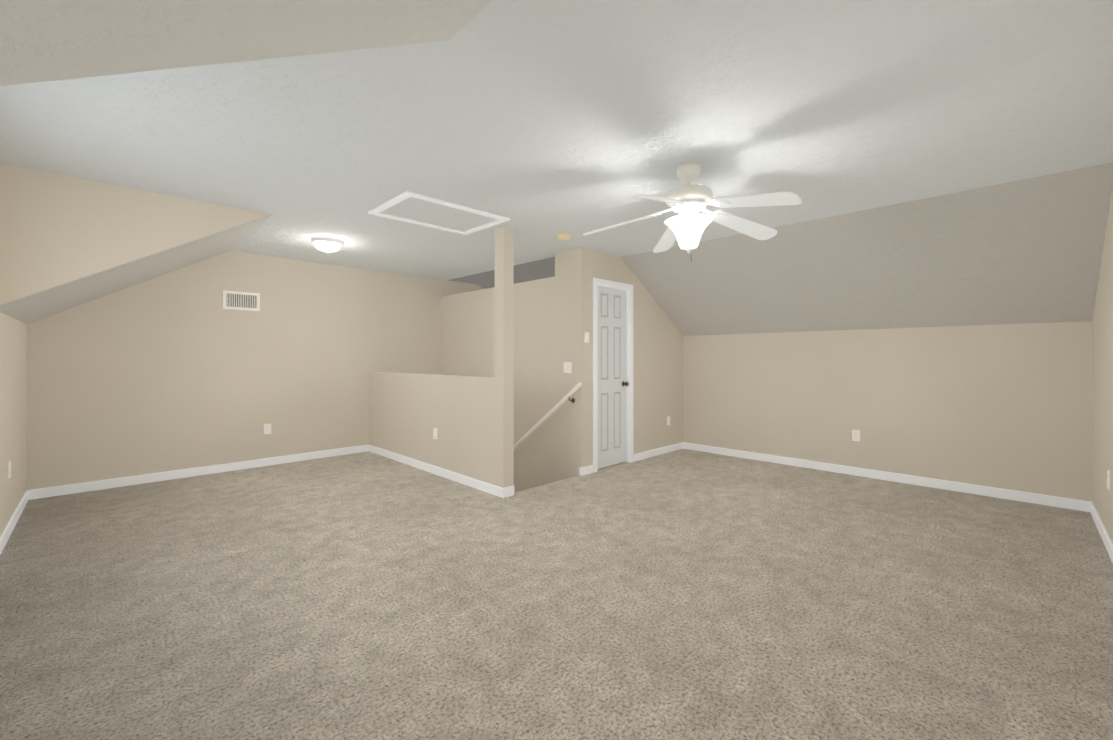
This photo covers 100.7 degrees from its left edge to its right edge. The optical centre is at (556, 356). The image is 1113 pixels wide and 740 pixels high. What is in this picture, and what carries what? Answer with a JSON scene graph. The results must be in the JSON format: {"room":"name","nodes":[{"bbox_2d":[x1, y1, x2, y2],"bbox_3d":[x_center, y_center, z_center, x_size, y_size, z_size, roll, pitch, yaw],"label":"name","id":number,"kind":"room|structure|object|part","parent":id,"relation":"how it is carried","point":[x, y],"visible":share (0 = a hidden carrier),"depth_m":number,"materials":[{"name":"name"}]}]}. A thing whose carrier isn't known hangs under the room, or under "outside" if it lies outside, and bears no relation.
{"room":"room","nodes":[
{"label":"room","id":0,"kind":"room"},
{"bbox_2d":[0,312,26,536],"bbox_3d":[-2.369,0.044,1.659,0.120,2.400,6.720,0,0,-45],"label":"wall","id":1,"kind":"structure","parent":0,"point":[13,331],"depth_m":3.37,"materials":[{"name":"beige paint"}]},
{"bbox_2d":[8,461,10,478],"bbox_3d":[-3.850,0.797,3.246,0.010,0.116,0.072,0,0,-45],"label":"outlet","id":2,"kind":"object","parent":1,"relation":"attached to","point":[9,469],"visible":1,"depth_m":3.22,"materials":[{"name":"white plastic"}]},
{"bbox_2d":[0,490,31,554],"bbox_3d":[-2.320,1.202,1.706,0.017,0.085,6.480,0,0,-45],"label":"baseboard","id":3,"kind":"structure","parent":1,"relation":"attached to","point":[27,496],"depth_m":3.35,"materials":[{"name":"white wood"}]},
{"bbox_2d":[0,218,267,323],"bbox_3d":[-3.563,-0.777,3.926,1.530,0.990,1.820,0,0,-45],"label":"ceiling slope","id":4,"kind":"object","parent":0,"point":[40,306],"visible":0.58,"depth_m":3.73,"materials":[{"name":"grey paint"}]},
{"bbox_2d":[0,163,271,307],"bbox_3d":[-2.859,-0.718,3.272,1.450,0.870,0.100,0,0,-45],"label":"wall","id":5,"kind":"structure","parent":0,"point":[57,231],"depth_m":2.98,"materials":[{"name":"beige paint"}]},
{"bbox_2d":[0,27,462,85],"bbox_3d":[-0.845,-0.767,1.172,1.360,0.780,0.100,0,0,-45],"label":"wall","id":6,"kind":"structure","parent":0,"point":[16,73],"depth_m":1.13,"materials":[{"name":"beige paint"}]},
{"bbox_2d":[0,0,491,63],"bbox_3d":[-0.173,-0.828,0.437,1.440,0.900,1.890,0,0,-45],"label":"ceiling slope","id":7,"kind":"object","parent":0,"point":[33,30],"visible":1,"depth_m":1.00,"materials":[{"name":"white paint"}]},
{"bbox_2d":[26,251,482,489],"bbox_3d":[-2.480,1.202,6.190,6.100,4.700,0.120,0,0,-45],"label":"wall","id":8,"kind":"structure","parent":0,"point":[180,369],"depth_m":4.96,"materials":[{"name":"beige paint"}]},
{"bbox_2d":[32,445,367,499],"bbox_3d":[-3.526,1.208,5.058,2.960,0.085,0.017,0,0,-45],"label":"baseboard","id":9,"kind":"structure","parent":8,"relation":"attached to","point":[162,476],"depth_m":4.74,"materials":[{"name":"white wood"}]},
{"bbox_2d":[223,290,259,310],"bbox_3d":[-3.486,-0.615,5.106,0.340,0.200,0.010,0,0,-45],"label":"air vent","id":10,"kind":"object","parent":8,"relation":"in","point":[234,300],"visible":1,"depth_m":5.10,"materials":[{"name":"white metal"}]},
{"bbox_2d":[264,424,270,433],"bbox_3d":[-3.309,0.831,5.280,0.072,0.116,0.010,0,0,-45],"label":"outlet","id":11,"kind":"object","parent":8,"relation":"attached to","point":[267,428],"visible":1,"depth_m":5.28,"materials":[{"name":"white plastic"}]},
{"bbox_2d":[369,226,513,487],"bbox_3d":[-1.434,1.200,5.129,0.115,4.700,2.860,0,0,-45],"label":"wall","id":12,"kind":"structure","parent":0,"point":[470,419],"depth_m":4.52,"materials":[{"name":"beige paint"}]},
{"bbox_2d":[433,428,436,438],"bbox_3d":[-1.288,0.820,4.894,0.010,0.116,0.072,0,0,-45],"label":"outlet","id":13,"kind":"object","parent":12,"relation":"attached to","point":[434,433],"visible":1,"depth_m":4.89,"materials":[{"name":"white plastic"}]},
{"bbox_2d":[368,445,507,497],"bbox_3d":[-1.464,1.208,5.068,0.020,0.085,2.844,0,0,-45],"label":"baseboard","id":14,"kind":"structure","parent":12,"relation":"attached to","point":[477,484],"depth_m":4.74,"materials":[{"name":"white wood"}]},
{"bbox_2d":[440,249,578,492],"bbox_3d":[-0.689,1.202,5.887,0.120,4.700,2.830,0,0,-45],"label":"wall","id":15,"kind":"structure","parent":0,"point":[543,347],"depth_m":5.39,"materials":[{"name":"beige paint"}]},
{"bbox_2d":[514,382,581,449],"bbox_3d":[-0.649,1.260,5.702,0.083,1.981,2.615,0,0,-45],"label":"handrail","id":16,"kind":"object","parent":15,"relation":"attached to","point":[550,412],"visible":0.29,"depth_m":5.06,"materials":[{"name":"white wood"}]},
{"bbox_2d":[564,362,571,372],"bbox_3d":[0.117,0.120,4.978,0.017,0.118,0.118,0,0,-45],"label":"light switch","id":17,"kind":"object","parent":15,"relation":"attached to","point":[567,367],"visible":1,"depth_m":4.97,"materials":[{"name":"white plastic"}]},
{"bbox_2d":[0,449,1112,739],"bbox_3d":[-0.159,1.373,3.844,6.340,0.250,6.720,0,0,-45],"label":"floor","id":18,"kind":"structure","parent":0,"point":[672,595],"depth_m":2.27,"materials":[{"name":"carpet"}]},
{"bbox_2d":[0,0,1112,283],"bbox_3d":[-0.688,-1.203,3.325,4.850,0.100,6.720,0,0,-45],"label":"ceiling","id":19,"kind":"structure","parent":0,"point":[540,124],"depth_m":2.26,"materials":[{"name":"white paint"}]},
{"bbox_2d":[310,237,343,253],"bbox_3d":[-2.276,-1.083,4.581,0.304,0.134,0.304,0,0,-45],"label":"ceiling light","id":20,"kind":"object","parent":19,"relation":"attached to","point":[327,245],"visible":1,"depth_m":4.49,"materials":[{"name":"white glass"}]},
{"bbox_2d":[368,191,509,234],"bbox_3d":[-0.944,-1.145,3.761,0.920,0.014,0.660,0,0,-45],"label":"trim","id":21,"kind":"structure","parent":19,"relation":"attached to","point":[415,208],"depth_m":3.72,"materials":[{"name":"white wood"}]},
{"bbox_2d":[557,233,570,239],"bbox_3d":[0.070,-1.131,4.371,0.136,0.040,0.136,0,0,-45],"label":"smoke detector","id":22,"kind":"object","parent":19,"relation":"attached to","point":[563,236],"visible":1,"depth_m":4.33,"materials":[{"name":"beige plastic"}]},
{"bbox_2d":[583,162,801,260],"bbox_3d":[0.813,-0.863,2.766,1.252,0.581,1.237,0,0,-45],"label":"ceiling fan","id":23,"kind":"object","parent":19,"relation":"hanging from","point":[689,223],"visible":1,"depth_m":2.74,"materials":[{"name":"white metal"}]},
{"bbox_3d":[0.804,-0.742,2.804,0.292,0.167,0.292,0,0,-45],"label":"lamp shade","id":24,"kind":"part","parent":23,"relation":"part of","materials":[{"name":"white glass"}]},
{"bbox_2d":[573,247,682,474],"bbox_3d":[0.950,0.051,5.605,2.050,2.400,0.120,0,0,-45],"label":"wall","id":25,"kind":"structure","parent":0,"point":[657,368],"depth_m":5.56,"materials":[{"name":"beige paint"}]},
{"bbox_2d":[585,332,588,342],"bbox_3d":[0.325,-0.200,4.887,0.060,0.115,0.022,0,0,-45],"label":"thermostat","id":26,"kind":"object","parent":25,"relation":"attached to","point":[586,337],"visible":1,"depth_m":4.88,"materials":[{"name":"white plastic"}]},
{"bbox_2d":[597,286,628,468],"bbox_3d":[0.634,0.232,5.227,0.572,2.014,0.103,0,0,-45],"label":"door","id":27,"kind":"structure","parent":25,"relation":"in","point":[612,383],"depth_m":5.24,"materials":[{"name":"white wood"}]},
{"bbox_2d":[593,278,632,472],"bbox_3d":[0.602,0.201,5.260,0.718,2.099,0.156,0,0,-45],"label":"door frame","id":28,"kind":"structure","parent":25,"relation":"attached to","point":[628,288],"depth_m":5.42,"materials":[{"name":"white wood"}]},
{"bbox_2d":[633,442,683,461],"bbox_3d":[1.303,1.209,5.859,1.108,0.085,0.014,0,0,-45],"label":"baseboard","id":29,"kind":"structure","parent":25,"relation":"attached to","point":[647,454],"depth_m":5.82,"materials":[{"name":"white wood"}]},
{"bbox_2d":[478,162,1112,335],"bbox_3d":[1.551,-0.774,5.540,1.450,0.990,6.720,0,0,-45],"label":"ceiling","id":30,"kind":"structure","parent":0,"point":[1026,251],"depth_m":3.93,"materials":[{"name":"grey paint"}]},
{"bbox_2d":[683,321,1091,501],"bbox_3d":[2.052,0.487,6.034,0.120,1.530,6.720,0,0,-45],"label":"wall","id":31,"kind":"structure","parent":0,"point":[1006,406],"depth_m":4.50,"materials":[{"name":"beige paint"}]},
{"bbox_2d":[852,430,859,440],"bbox_3d":[3.145,0.830,4.836,0.010,0.116,0.072,0,0,-45],"label":"outlet","id":32,"kind":"object","parent":31,"relation":"attached to","point":[855,435],"visible":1,"depth_m":4.83,"materials":[{"name":"white plastic"}]},
{"bbox_2d":[684,442,1087,511],"bbox_3d":[2.987,1.208,4.989,0.017,0.085,3.620,0,0,-45],"label":"baseboard","id":33,"kind":"structure","parent":31,"relation":"attached to","point":[1066,503],"depth_m":4.50,"materials":[{"name":"white wood"}]},
{"bbox_2d":[1092,187,1112,542],"bbox_3d":[2.163,0.044,1.501,6.100,2.400,0.120,0,0,-45],"label":"wall","id":34,"kind":"structure","parent":0,"point":[1102,396],"depth_m":3.15,"materials":[{"name":"beige paint"}]},
{"bbox_2d":[1088,501,1112,562],"bbox_3d":[2.126,1.201,1.557,6.070,0.085,0.014,0,0,-45],"label":"baseboard","id":35,"kind":"structure","parent":34,"relation":"attached to","point":[1103,533],"depth_m":3.15,"materials":[{"name":"white wood"}]},
{"bbox_2d":[1107,470,1109,489],"bbox_3d":[3.560,0.796,2.974,0.072,0.116,0.010,0,0,-45],"label":"outlet","id":36,"kind":"object","parent":34,"relation":"attached to","point":[1108,479],"visible":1,"depth_m":2.95,"materials":[{"name":"white plastic"}]}
]}

